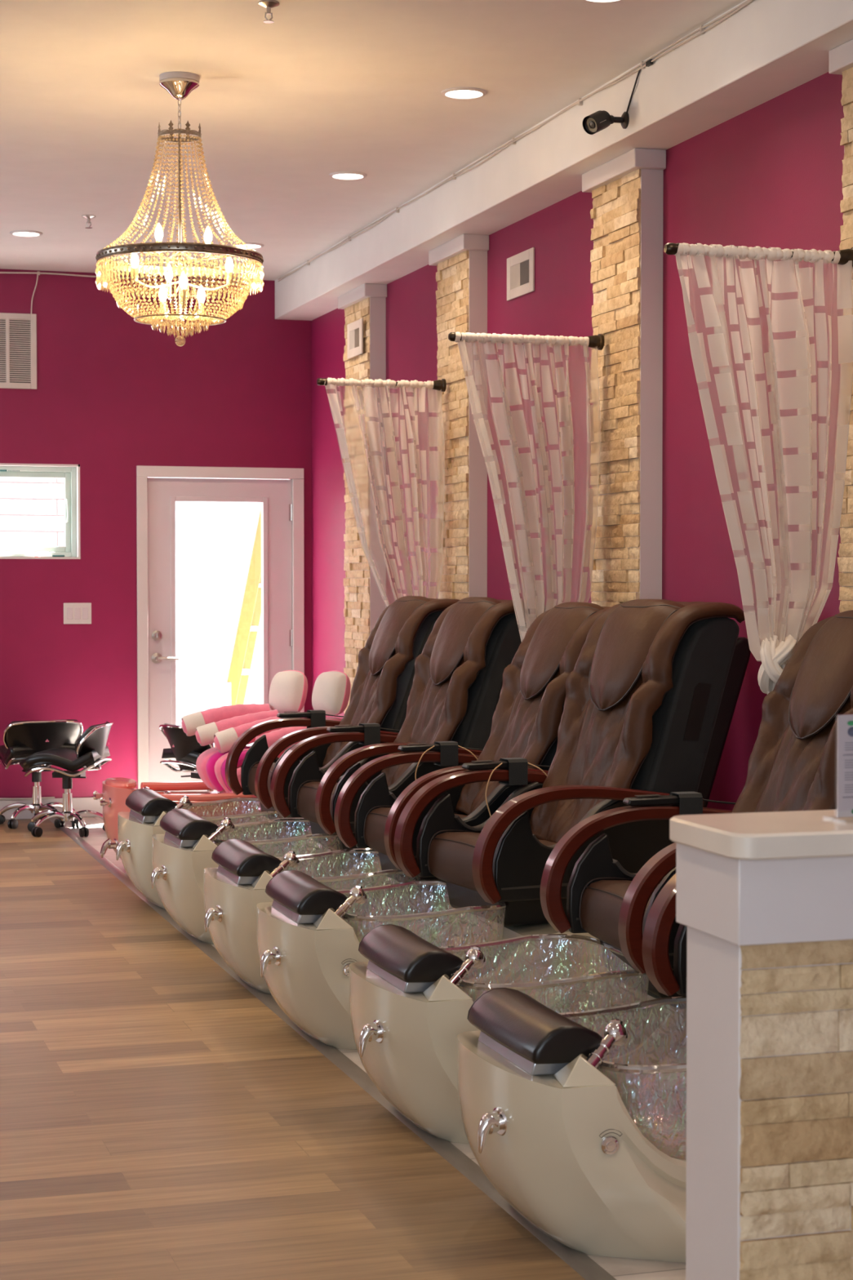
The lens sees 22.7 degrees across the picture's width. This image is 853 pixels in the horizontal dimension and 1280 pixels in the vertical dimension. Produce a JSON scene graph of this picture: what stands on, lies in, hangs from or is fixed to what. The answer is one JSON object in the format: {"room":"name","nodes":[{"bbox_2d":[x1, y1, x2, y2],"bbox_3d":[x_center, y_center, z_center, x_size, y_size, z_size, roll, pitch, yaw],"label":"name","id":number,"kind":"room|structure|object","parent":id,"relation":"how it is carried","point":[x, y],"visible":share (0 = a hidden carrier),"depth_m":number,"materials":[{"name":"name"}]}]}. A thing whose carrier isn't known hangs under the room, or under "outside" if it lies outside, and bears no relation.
{"room":"salon","nodes":[
{"label":"salon","id":0,"kind":"room"},
{"bbox_2d":[0,268,311,798],"bbox_3d":[-3.729,-0.549,12.193,6.480,3.240,0.160,0,2,-17],"label":"wall","id":1,"kind":"structure","parent":0,"point":[114,394],"depth_m":12.67,"materials":[{"name":"paint"}]},
{"bbox_2d":[0,312,36,389],"bbox_3d":[-2.595,-1.698,12.421,0.620,0.442,0.012,0,2,-17],"label":"air vent","id":2,"kind":"object","parent":1,"relation":"in","point":[18,331],"visible":1,"depth_m":12.48,"materials":[{"name":"metal"}]},
{"bbox_2d":[0,462,80,559],"bbox_3d":[-3.211,-0.755,12.345,2.362,0.562,0.164,0,2,-17],"label":"window","id":3,"kind":"structure","parent":1,"relation":"in","point":[71,549],"depth_m":12.64,"materials":[{"name":"white paint"}]},
{"bbox_2d":[52,555,64,556],"bbox_3d":[-2.188,-0.499,12.615,0.072,0.012,0.015,0,2,-17],"label":"file","id":4,"kind":"object","parent":3,"relation":"on","point":[52,555],"visible":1,"depth_m":12.61,"materials":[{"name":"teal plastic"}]},
{"bbox_2d":[0,797,102,819],"bbox_3d":[-4.269,1.018,11.977,5.295,0.118,0.016,0,2,-17],"label":"baseboard","id":5,"kind":"structure","parent":1,"relation":"attached to","point":[78,803],"depth_m":12.61,"materials":[{"name":"white paint"}]},
{"bbox_2d":[0,796,54,799],"bbox_3d":[-2.542,0.938,12.491,0.700,0.018,0.013,0,2,-17],"label":"cable","id":6,"kind":"object","parent":5,"relation":"on","point":[44,797],"visible":0.8,"depth_m":12.54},
{"bbox_2d":[63,602,91,623],"bbox_3d":[-2.076,-0.158,12.625,0.166,0.126,0.010,0,2,-17],"label":"light switch","id":7,"kind":"object","parent":1,"relation":"attached to","point":[73,612],"visible":1,"depth_m":12.62,"materials":[{"name":"white paint"}]},
{"bbox_2d":[0,271,258,315],"bbox_3d":[-1.791,-2.046,12.656,1.680,0.257,0.018,0,2,-17],"label":"cable","id":8,"kind":"object","parent":1,"relation":"attached to","point":[37,273],"visible":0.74,"depth_m":12.53,"materials":[{"name":"plastic"}]},
{"bbox_2d":[136,465,304,791],"bbox_3d":[-1.264,0.000,12.946,1.029,2.100,0.205,0,2,-17],"label":"door","id":9,"kind":"structure","parent":1,"relation":"in","point":[279,491],"depth_m":12.82,"materials":[{"name":"white paint"}]},
{"bbox_2d":[0,818,585,1279],"bbox_3d":[-2.405,1.294,5.093,4.790,0.050,14.280,0,2,-17],"label":"floor","id":10,"kind":"structure","parent":0,"point":[159,1120],"depth_m":5.42,"materials":[{"name":"brown wood"}]},
{"bbox_2d":[0,719,83,828],"bbox_3d":[-2.246,0.760,12.269,0.481,0.618,0.489,-1,2,-25],"label":"stool","id":11,"kind":"object","parent":10,"relation":"on","point":[21,740],"visible":0.73,"depth_m":12.08,"materials":[{"name":"black leather"}]},
{"bbox_2d":[0,0,745,280],"bbox_3d":[-1.645,-2.026,5.236,6.580,0.100,14.480,0,2,-17],"label":"ceiling","id":12,"kind":"structure","parent":0,"point":[323,88],"depth_m":8.03,"materials":[{"name":"paint"}]},
{"bbox_2d":[9,230,42,236],"bbox_3d":[-2.104,-2.136,11.153,0.171,0.008,0.171,0,2,-17],"label":"recessed light","id":13,"kind":"object","parent":12,"relation":"in","point":[17,233],"visible":1,"depth_m":11.14,"materials":[{"name":"white paint"}]},
{"bbox_2d":[81,214,95,228],"bbox_3d":[-1.694,-2.097,10.642,0.067,0.060,0.067,0,2,-17],"label":"sprinkler head","id":14,"kind":"object","parent":12,"relation":"attached to","point":[88,217],"visible":1,"depth_m":10.63},
{"bbox_2d":[95,71,264,346],"bbox_3d":[-0.896,-1.557,7.707,0.610,0.976,0.610,-1,2,-38],"label":"chandelier","id":15,"kind":"object","parent":12,"relation":"hanging from","point":[180,85],"visible":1,"depth_m":7.64,"materials":[{"name":"gold glass"}]},
{"bbox_2d":[130,253,179,288],"bbox_3d":[-0.978,-1.339,7.672,0.184,0.131,0.039,0,2,-17],"label":"candle holder","id":16,"kind":"object","parent":15,"relation":"on","point":[133,257],"depth_m":7.65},
{"bbox_2d":[155,222,178,259],"bbox_3d":[-0.941,-1.446,7.707,0.092,0.131,0.030,0,2,-17],"label":"candle holder","id":17,"kind":"object","parent":15,"relation":"on","point":[158,228],"depth_m":7.69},
{"bbox_2d":[158,284,179,320],"bbox_3d":[-0.928,-1.223,7.685,0.086,0.130,0.049,0,2,-17],"label":"candle holder","id":18,"kind":"object","parent":15,"relation":"on","point":[162,298],"depth_m":7.66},
{"bbox_2d":[164,263,178,297],"bbox_3d":[-0.933,-1.329,7.799,0.030,0.131,0.186,0,2,-17],"label":"candle holder","id":19,"kind":"object","parent":15,"relation":"on","point":[171,276],"depth_m":7.86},
{"bbox_2d":[105,252,253,326],"bbox_3d":[-0.896,-1.261,7.716,0.536,0.218,0.536,0,2,-17],"label":"basket","id":20,"kind":"object","parent":15,"relation":"on","point":[134,267],"depth_m":7.63,"materials":[{"name":"gold metal"}]},
{"bbox_2d":[178,272,187,310],"bbox_3d":[-0.886,-1.255,7.644,0.031,0.131,0.146,0,2,-17],"label":"candle holder","id":21,"kind":"object","parent":15,"relation":"on","point":[184,281],"depth_m":7.58,"materials":[{"name":"white glass"}]},
{"bbox_2d":[186,285,205,321],"bbox_3d":[-0.850,-1.224,7.710,0.089,0.131,0.049,0,2,-17],"label":"candle holder","id":22,"kind":"object","parent":15,"relation":"on","point":[197,286],"depth_m":7.70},
{"bbox_2d":[181,226,212,261],"bbox_3d":[-0.843,-1.448,7.743,0.125,0.131,0.039,0,2,-17],"label":"candle holder","id":23,"kind":"object","parent":15,"relation":"on","point":[208,231],"depth_m":7.75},
{"bbox_2d":[188,257,233,290],"bbox_3d":[-0.800,-1.340,7.727,0.194,0.131,0.039,0,2,-17],"label":"candle holder","id":24,"kind":"object","parent":15,"relation":"on","point":[228,260],"depth_m":7.74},
{"bbox_2d":[232,242,264,248],"bbox_3d":[-0.971,-2.147,11.556,0.171,0.008,0.171,0,2,-17],"label":"recessed light","id":25,"kind":"object","parent":12,"relation":"in","point":[252,245],"visible":0.63,"depth_m":11.54,"materials":[{"name":"white paint"}]},
{"bbox_2d":[257,0,279,23],"bbox_3d":[-0.500,-1.988,6.722,0.067,0.060,0.067,0,2,-17],"label":"sprinkler head","id":26,"kind":"object","parent":12,"relation":"attached to","point":[268,4],"visible":1,"depth_m":6.71},
{"bbox_2d":[328,171,367,179],"bbox_3d":[-0.354,-2.091,9.559,0.171,0.008,0.171,0,2,-17],"label":"recessed light","id":27,"kind":"object","parent":12,"relation":"in","point":[339,175],"visible":1,"depth_m":9.55,"materials":[{"name":"white paint"}]},
{"bbox_2d":[440,87,486,98],"bbox_3d":[0.140,-2.046,7.944,0.171,0.008,0.171,0,2,-17],"label":"recessed light","id":28,"kind":"object","parent":12,"relation":"in","point":[454,92],"visible":1,"depth_m":7.94,"materials":[{"name":"white paint"}]},
{"bbox_2d":[277,0,753,281],"bbox_3d":[0.340,-2.056,8.812,0.017,0.030,8.340,0,2,-17],"label":"cable","id":29,"kind":"object","parent":12,"relation":"attached to","point":[649,62],"visible":1,"depth_m":8.12,"materials":[{"name":"white plastic"}]},
{"bbox_2d":[583,0,621,2],"bbox_3d":[0.553,-2.009,6.607,0.171,0.008,0.171,0,2,-17],"label":"recessed light","id":30,"kind":"object","parent":12,"relation":"in","point":[593,1],"visible":1,"depth_m":6.67,"materials":[{"name":"white paint"}]},
{"bbox_2d":[64,817,685,1279],"bbox_3d":[0.691,1.267,6.050,1.690,0.050,14.280,0,2,-17],"label":"floor","id":31,"kind":"structure","parent":0,"point":[621,1268],"depth_m":4.40,"materials":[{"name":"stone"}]},
{"bbox_2d":[18,721,113,837],"bbox_3d":[-2.006,0.771,11.870,0.489,0.618,0.480,0,2,5],"label":"stool","id":32,"kind":"object","parent":31,"relation":"on","point":[90,753],"visible":0.97,"depth_m":11.72,"materials":[{"name":"black leather"}]},
{"bbox_2d":[159,723,213,791],"bbox_3d":[-1.200,0.773,11.808,0.489,0.618,0.480,-1,2,-37],"label":"stool","id":33,"kind":"object","parent":31,"relation":"on","point":[184,753],"visible":0.33,"depth_m":11.67,"materials":[{"name":"black leather"}]},
{"bbox_2d":[93,703,342,859],"bbox_3d":[-0.861,0.721,10.455,1.556,0.797,0.561,0,2,-17],"label":"chair","id":34,"kind":"object","parent":31,"relation":"on","point":[222,726],"visible":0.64,"depth_m":10.35,"materials":[{"name":"pink leather"}]},
{"bbox_2d":[93,791,111,807],"bbox_3d":[-1.562,0.767,10.226,0.062,0.062,0.272,0,2,-17],"label":"tap","id":35,"kind":"object","parent":34,"relation":"on","point":[105,797],"depth_m":10.14,"materials":[{"name":"silver metal"}]},
{"bbox_2d":[100,838,118,857],"bbox_3d":[-1.506,0.987,10.063,0.088,0.089,0.056,0,2,-17],"label":"tap","id":36,"kind":"object","parent":34,"relation":"on","point":[109,844],"depth_m":10.04,"materials":[{"name":"silver metal"}]},
{"bbox_2d":[195,746,217,790],"bbox_3d":[-1.015,0.629,10.520,0.235,0.213,0.180,0,2,-17],"label":"armrest","id":37,"kind":"object","parent":34,"relation":"hanging from","point":[201,762],"depth_m":10.46,"materials":[{"name":"pink leather"}]},
{"bbox_2d":[205,746,250,791],"bbox_3d":[-0.963,0.632,10.400,0.240,0.221,0.080,0,2,-17],"label":"armrest","id":38,"kind":"object","parent":34,"relation":"hanging from","point":[212,757],"depth_m":10.35,"materials":[{"name":"pink leather"}]},
{"bbox_2d":[214,748,248,792],"bbox_3d":[-0.912,0.635,10.321,0.235,0.213,0.100,0,2,-17],"label":"armrest","id":39,"kind":"object","parent":34,"relation":"hanging from","point":[220,756],"depth_m":10.30,"materials":[{"name":"pink leather"}]},
{"bbox_2d":[220,750,247,791],"bbox_3d":[-0.876,0.636,10.249,0.240,0.221,0.060,0,2,-17],"label":"armrest","id":40,"kind":"object","parent":34,"relation":"hanging from","point":[223,761],"depth_m":10.21,"materials":[{"name":"pink leather"}]},
{"bbox_2d":[268,670,307,713],"bbox_3d":[-0.693,0.263,10.620,0.222,0.223,0.160,1,2,43],"label":"plush pillow","id":41,"kind":"object","parent":34,"relation":"on","point":[288,690],"visible":0.84,"depth_m":10.55,"materials":[{"name":"beige leather"}]},
{"bbox_2d":[311,670,351,716],"bbox_3d":[-0.469,0.263,10.438,0.160,0.223,0.222,-1,2,-41],"label":"plush pillow","id":42,"kind":"object","parent":34,"relation":"on","point":[331,689],"visible":0.93,"depth_m":10.37,"materials":[{"name":"fabric"}]},
{"bbox_2d":[325,716,342,720],"bbox_3d":[-0.475,0.499,10.442,0.153,0.232,0.170,0,2,-17],"label":"cushion","id":43,"kind":"object","parent":34,"relation":"on","point":[326,717],"depth_m":10.38,"materials":[{"name":"pink leather"}]},
{"bbox_2d":[115,595,458,909],"bbox_3d":[-0.595,0.477,9.410,1.618,1.342,0.806,0,2,-17],"label":"chair","id":44,"kind":"object","parent":31,"relation":"on","point":[382,685],"visible":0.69,"depth_m":9.37,"materials":[{"name":"brown leather"}]},
{"bbox_2d":[129,809,158,822],"bbox_3d":[-1.201,0.758,9.230,0.128,0.036,0.350,0,2,-17],"label":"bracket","id":45,"kind":"object","parent":44,"relation":"on","point":[135,815],"depth_m":9.07,"materials":[{"name":"silver metal"}]},
{"bbox_2d":[125,788,168,815],"bbox_3d":[-1.197,0.705,9.230,0.175,0.078,0.424,0,2,-17],"label":"pillow","id":46,"kind":"object","parent":44,"relation":"on","point":[141,802],"depth_m":9.07,"materials":[{"name":"leather"}]},
{"bbox_2d":[182,797,291,825],"bbox_3d":[-0.881,0.865,9.332,0.543,0.281,0.602,0,2,-17],"label":"bowl","id":47,"kind":"object","parent":44,"relation":"on","point":[240,810],"depth_m":9.59,"materials":[{"name":"clear glass"}]},
{"bbox_2d":[368,595,431,674],"bbox_3d":[-0.123,-0.020,9.594,0.246,0.366,0.396,3,1,-17],"label":"pillow","id":48,"kind":"object","parent":44,"relation":"on","point":[384,639],"depth_m":9.48,"materials":[{"name":"brown leather"}]},
{"bbox_2d":[48,817,616,1279],"bbox_3d":[-0.574,1.205,7.280,0.060,0.006,11.180,0,2,-17],"label":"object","id":49,"kind":"structure","parent":31,"relation":"attached to","point":[578,1260],"depth_m":5.73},
{"bbox_2d":[151,596,546,944],"bbox_3d":[-0.333,0.499,8.581,1.630,1.344,0.806,0,2,-17],"label":"chair","id":50,"kind":"object","parent":31,"relation":"on","point":[455,693],"visible":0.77,"depth_m":8.46,"materials":[{"name":"brown leather"}]},
{"bbox_2d":[164,831,198,847],"bbox_3d":[-0.944,0.781,8.399,0.128,0.036,0.350,0,2,-17],"label":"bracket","id":51,"kind":"object","parent":50,"relation":"on","point":[171,837],"depth_m":8.24,"materials":[{"name":"silver metal"}]},
{"bbox_2d":[160,808,208,839],"bbox_3d":[-0.940,0.728,8.399,0.175,0.078,0.424,0,2,-17],"label":"pillow","id":52,"kind":"object","parent":50,"relation":"on","point":[178,824],"depth_m":8.26,"materials":[{"name":"leather"}]},
{"bbox_2d":[213,817,342,857],"bbox_3d":[-0.624,0.888,8.501,0.543,0.281,0.602,0,2,-17],"label":"bowl","id":53,"kind":"object","parent":50,"relation":"on","point":[302,836],"depth_m":8.57,"materials":[{"name":"clear glass"}]},
{"bbox_2d":[429,596,501,684],"bbox_3d":[0.153,0.004,8.698,0.246,0.366,0.396,2,1,-20],"label":"pillow","id":54,"kind":"object","parent":50,"relation":"on","point":[448,640],"depth_m":8.59,"materials":[{"name":"brown leather"}]},
{"bbox_2d":[203,601,611,995],"bbox_3d":[-0.015,0.533,7.570,1.639,1.334,0.806,0,2,-17],"label":"chair","id":55,"kind":"object","parent":31,"relation":"on","point":[527,714],"visible":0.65,"depth_m":7.54,"materials":[{"name":"brown leather"}]},
{"bbox_2d":[217,865,259,884],"bbox_3d":[-0.631,0.809,7.387,0.128,0.036,0.350,0,2,-17],"label":"bracket","id":56,"kind":"object","parent":55,"relation":"on","point":[228,873],"depth_m":7.25,"materials":[{"name":"silver metal"}]},
{"bbox_2d":[211,839,269,875],"bbox_3d":[-0.627,0.756,7.387,0.175,0.078,0.424,0,2,-17],"label":"pillow","id":57,"kind":"object","parent":55,"relation":"on","point":[234,857],"depth_m":7.26,"materials":[{"name":"leather"}]},
{"bbox_2d":[275,848,421,889],"bbox_3d":[-0.311,0.916,7.489,0.543,0.281,0.602,0,2,-17],"label":"bowl","id":58,"kind":"object","parent":55,"relation":"on","point":[344,868],"depth_m":7.74,"materials":[{"name":"clear glass"}]},
{"bbox_2d":[520,601,604,697],"bbox_3d":[0.483,0.040,7.687,0.246,0.366,0.396,5,0,-18],"label":"pillow","id":59,"kind":"object","parent":55,"relation":"on","point":[542,651],"depth_m":7.60,"materials":[{"name":"brown leather"}]},
{"bbox_2d":[256,599,751,1049],"bbox_3d":[0.228,0.547,6.768,1.629,1.350,0.842,0,2,-17],"label":"chair","id":60,"kind":"object","parent":31,"relation":"on","point":[653,687],"visible":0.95,"depth_m":6.74,"materials":[{"name":"brown leather"}]},
{"bbox_2d":[271,899,322,924],"bbox_3d":[-0.378,0.832,6.566,0.128,0.036,0.350,0,2,-17],"label":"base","id":61,"kind":"object","parent":60,"relation":"on","point":[286,909],"depth_m":6.44,"materials":[{"name":"silver metal"}]},
{"bbox_2d":[265,870,333,914],"bbox_3d":[-0.373,0.779,6.566,0.175,0.078,0.424,0,2,-17],"label":"pillow","id":62,"kind":"object","parent":60,"relation":"on","point":[291,891],"depth_m":6.45,"materials":[{"name":"leather"}]},
{"bbox_2d":[334,880,509,946],"bbox_3d":[-0.057,0.939,6.668,0.543,0.281,0.602,0,2,-17],"label":"bowl","id":63,"kind":"object","parent":60,"relation":"on","point":[442,913],"depth_m":6.45,"materials":[{"name":"clear glass"}]},
{"bbox_2d":[589,599,684,709],"bbox_3d":[0.680,0.047,6.968,0.246,0.366,0.396,0,1,-23],"label":"pillow","id":64,"kind":"object","parent":60,"relation":"on","point":[621,642],"depth_m":6.87,"materials":[{"name":"brown leather"}]},
{"bbox_2d":[457,873,687,1262],"bbox_3d":[0.835,0.606,4.788,1.621,1.342,0.806,0,2,-17],"label":"chair","id":65,"kind":"object","parent":31,"relation":"on","point":[577,1120],"visible":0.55,"depth_m":4.40,"materials":[{"name":"beige plastic"}]},
{"bbox_2d":[478,1031,568,1075],"bbox_3d":[0.228,0.886,4.608,0.128,0.036,0.350,0,2,-17],"label":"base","id":66,"kind":"object","parent":65,"relation":"on","point":[508,1052],"depth_m":4.51,"materials":[{"name":"silver metal"}]},
{"bbox_2d":[467,987,591,1062],"bbox_3d":[0.232,0.833,4.608,0.175,0.078,0.424,0,2,-17],"label":"pillow","id":67,"kind":"object","parent":65,"relation":"on","point":[512,1021],"depth_m":4.50,"materials":[{"name":"leather"}]},
{"bbox_2d":[558,996,686,1159],"bbox_3d":[0.548,0.994,4.710,0.543,0.281,0.602,0,2,-17],"label":"bowl","id":68,"kind":"object","parent":65,"relation":"on","point":[642,1077],"depth_m":4.41,"materials":[{"name":"clear glass"}]},
{"bbox_2d":[349,609,852,1143],"bbox_3d":[0.602,0.587,5.681,1.714,1.332,0.848,0,2,-17],"label":"chair","id":69,"kind":"object","parent":31,"relation":"on","point":[410,1004],"visible":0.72,"depth_m":5.61,"materials":[{"name":"beige plastic"}]},
{"bbox_2d":[367,960,434,992],"bbox_3d":[-0.047,0.862,5.496,0.128,0.036,0.350,0,2,-17],"label":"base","id":70,"kind":"object","parent":69,"relation":"on","point":[380,970],"depth_m":5.38,"materials":[{"name":"silver metal"}]},
{"bbox_2d":[359,924,448,982],"bbox_3d":[-0.042,0.808,5.496,0.175,0.078,0.424,0,2,-17],"label":"pillow","id":71,"kind":"object","parent":69,"relation":"on","point":[396,953],"depth_m":5.39,"materials":[{"name":"leather"}]},
{"bbox_2d":[438,933,648,1013],"bbox_3d":[0.273,0.969,5.598,0.543,0.281,0.602,0,2,-17],"label":"bowl","id":72,"kind":"object","parent":69,"relation":"on","point":[562,972],"depth_m":5.80,"materials":[{"name":"clear glass"}]},
{"bbox_2d":[789,609,852,737],"bbox_3d":[1.138,0.095,5.772,0.246,0.366,0.396,5,0,-15],"label":"pillow","id":73,"kind":"object","parent":69,"relation":"on","point":[821,669],"depth_m":5.71,"materials":[{"name":"brown leather"}]},
{"bbox_2d":[669,809,852,1279],"bbox_3d":[0.939,0.788,3.146,1.169,1.070,0.250,0,2,-17],"label":"counter","id":74,"kind":"object","parent":31,"relation":"on","point":[764,900],"depth_m":2.93,"materials":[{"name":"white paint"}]},
{"bbox_2d":[669,809,852,860],"bbox_3d":[0.937,0.271,3.131,1.166,0.035,0.250,0,2,-17],"label":"countertop","id":75,"kind":"structure","parent":74,"relation":"on","point":[751,836],"depth_m":2.90,"materials":[{"name":"beige stone"}]},
{"bbox_2d":[685,926,852,1279],"bbox_3d":[0.946,0.830,3.166,1.138,0.985,0.175,0,2,-17],"label":"counter base","id":76,"kind":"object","parent":74,"relation":"on","point":[714,964],"depth_m":2.99,"materials":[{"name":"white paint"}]},
{"bbox_2d":[836,715,852,817],"bbox_3d":[0.651,0.180,3.039,0.156,0.152,0.060,-1,2,-21],"label":"holder","id":77,"kind":"object","parent":74,"relation":"on","point":[845,722],"visible":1,"depth_m":3.01,"materials":[{"name":"clear plastic"}]},
{"bbox_2d":[847,720,852,813],"bbox_3d":[0.623,0.177,3.020,0.055,0.140,0.001,-1,2,-21],"label":"print","id":78,"kind":"object","parent":77,"relation":"attached to","point":[851,722],"depth_m":3.01},
{"bbox_2d":[324,377,442,607],"bbox_3d":[-0.194,-0.442,9.972,0.596,1.569,0.158,0,2,-17],"label":"sheer curtain","id":79,"kind":"object","parent":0,"point":[390,424],"visible":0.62,"depth_m":10.00,"materials":[{"name":"white fabric"}]},
{"bbox_2d":[311,71,844,810],"bbox_3d":[1.436,-0.385,6.286,0.100,3.340,14.380,0,2,-17],"label":"wall","id":80,"kind":"structure","parent":0,"point":[769,175],"depth_m":7.76,"materials":[{"name":"paint"}]},
{"bbox_2d":[337,283,386,713],"bbox_3d":[-0.355,-0.418,11.698,0.127,3.005,0.566,0,2,-17],"label":"stone pilaster","id":81,"kind":"object","parent":80,"relation":"attached to","point":[364,604],"visible":0.62,"depth_m":11.55,"materials":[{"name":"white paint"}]},
{"bbox_2d":[346,318,363,359],"bbox_3d":[-0.391,-1.649,11.613,0.010,0.190,0.300,0,2,-17],"label":"supply vent","id":82,"kind":"object","parent":81,"relation":"attached to","point":[355,329],"visible":1,"depth_m":11.60,"materials":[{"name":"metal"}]},
{"bbox_2d":[428,233,488,599],"bbox_3d":[0.150,-0.372,10.064,0.127,3.005,0.539,0,2,-17],"label":"stone pilaster","id":83,"kind":"object","parent":80,"relation":"attached to","point":[460,262],"visible":0.54,"depth_m":9.89,"materials":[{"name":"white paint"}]},
{"bbox_2d":[316,377,446,391],"bbox_3d":[-0.212,-1.204,9.963,0.625,0.061,0.061,0,2,-17],"label":"curtain rod","id":84,"kind":"object","parent":83,"relation":"attached to","point":[440,384],"visible":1,"depth_m":10.02,"materials":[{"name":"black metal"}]},
{"bbox_2d":[506,247,534,301],"bbox_3d":[0.415,-1.614,9.371,0.010,0.190,0.345,0,2,-17],"label":"air vent","id":85,"kind":"object","parent":80,"relation":"in","point":[521,266],"visible":1,"depth_m":9.36,"materials":[{"name":"metal"}]},
{"bbox_2d":[275,0,852,320],"bbox_3d":[1.310,-1.910,6.178,0.280,0.285,14.330,0,2,-17],"label":"ceiling beam","id":86,"kind":"structure","parent":80,"relation":"attached to","point":[766,50],"depth_m":7.90,"materials":[{"name":"paint"}]},
{"bbox_2d":[582,69,640,134],"bbox_3d":[0.657,-1.917,7.533,0.166,0.228,0.216,0,2,-17],"label":"security camera","id":87,"kind":"object","parent":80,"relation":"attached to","point":[600,120],"visible":1,"depth_m":7.58,"materials":[{"name":"black plastic"}]},
{"bbox_2d":[582,147,666,606],"bbox_3d":[0.748,-0.319,8.129,0.127,3.005,0.537,0,2,-17],"label":"stone pilaster","id":88,"kind":"object","parent":80,"relation":"attached to","point":[626,257],"visible":0.6,"depth_m":7.97,"materials":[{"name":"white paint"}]},
{"bbox_2d":[448,332,604,350],"bbox_3d":[0.379,-1.143,8.064,0.618,0.061,0.061,0,2,-17],"label":"curtain rod","id":89,"kind":"object","parent":88,"relation":"attached to","point":[595,341],"visible":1,"depth_m":8.12,"materials":[{"name":"black metal"}]},
{"bbox_2d":[454,331,600,641],"bbox_3d":[0.385,-0.353,8.070,0.587,1.617,0.156,0,2,-17],"label":"sheer curtain","id":90,"kind":"object","parent":89,"relation":"hanging from","point":[519,468],"visible":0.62,"depth_m":8.08,"materials":[{"name":"white fabric"}]},
{"bbox_2d":[828,39,852,612],"bbox_3d":[1.349,-0.265,6.187,0.127,3.005,0.536,0,2,-17],"label":"stone pilaster","id":91,"kind":"object","parent":80,"relation":"attached to","point":[841,57],"visible":0.38,"depth_m":6.34,"materials":[{"name":"white paint"}]},
{"bbox_2d":[663,242,852,268],"bbox_3d":[0.973,-1.122,6.154,0.610,0.061,0.061,0,2,-17],"label":"curtain rod","id":92,"kind":"object","parent":91,"relation":"attached to","point":[670,248],"visible":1,"depth_m":6.21,"materials":[{"name":"black metal"}]},
{"bbox_2d":[674,242,852,693],"bbox_3d":[1.001,-0.374,6.165,0.609,1.535,0.158,0,2,-17],"label":"sheer curtain","id":93,"kind":"object","parent":92,"relation":"hanging from","point":[779,642],"visible":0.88,"depth_m":6.17,"materials":[{"name":"white fabric"}]},
{"label":"outside","id":94,"kind":"structure","parent":0,"visible":0},
{"bbox_3d":[-3.527,0.994,18.224,16.000,0.060,11.160,0,2,-17],"label":"ground","id":95,"kind":"structure","parent":94,"visible":0},
{"bbox_2d":[0,477,261,684],"bbox_3d":[-4.157,-1.081,15.123,13.000,4.260,0.200,0,2,-17],"label":"window glass","id":96,"kind":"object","parent":95,"relation":"on","point":[213,553],"depth_m":15.80,"materials":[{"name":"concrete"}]},
{"bbox_2d":[176,676,262,746],"bbox_3d":[-0.695,0.600,15.822,4.000,0.860,0.600,0,2,-17],"label":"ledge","id":97,"kind":"object","parent":95,"relation":"on","point":[193,695],"depth_m":15.29,"materials":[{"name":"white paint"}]},
{"bbox_2d":[213,506,261,746],"bbox_3d":[-1.139,-0.077,14.281,0.817,2.317,0.435,0,2,-17],"label":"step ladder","id":98,"kind":"object","parent":95,"relation":"on","point":[233,691],"visible":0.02,"depth_m":14.04,"materials":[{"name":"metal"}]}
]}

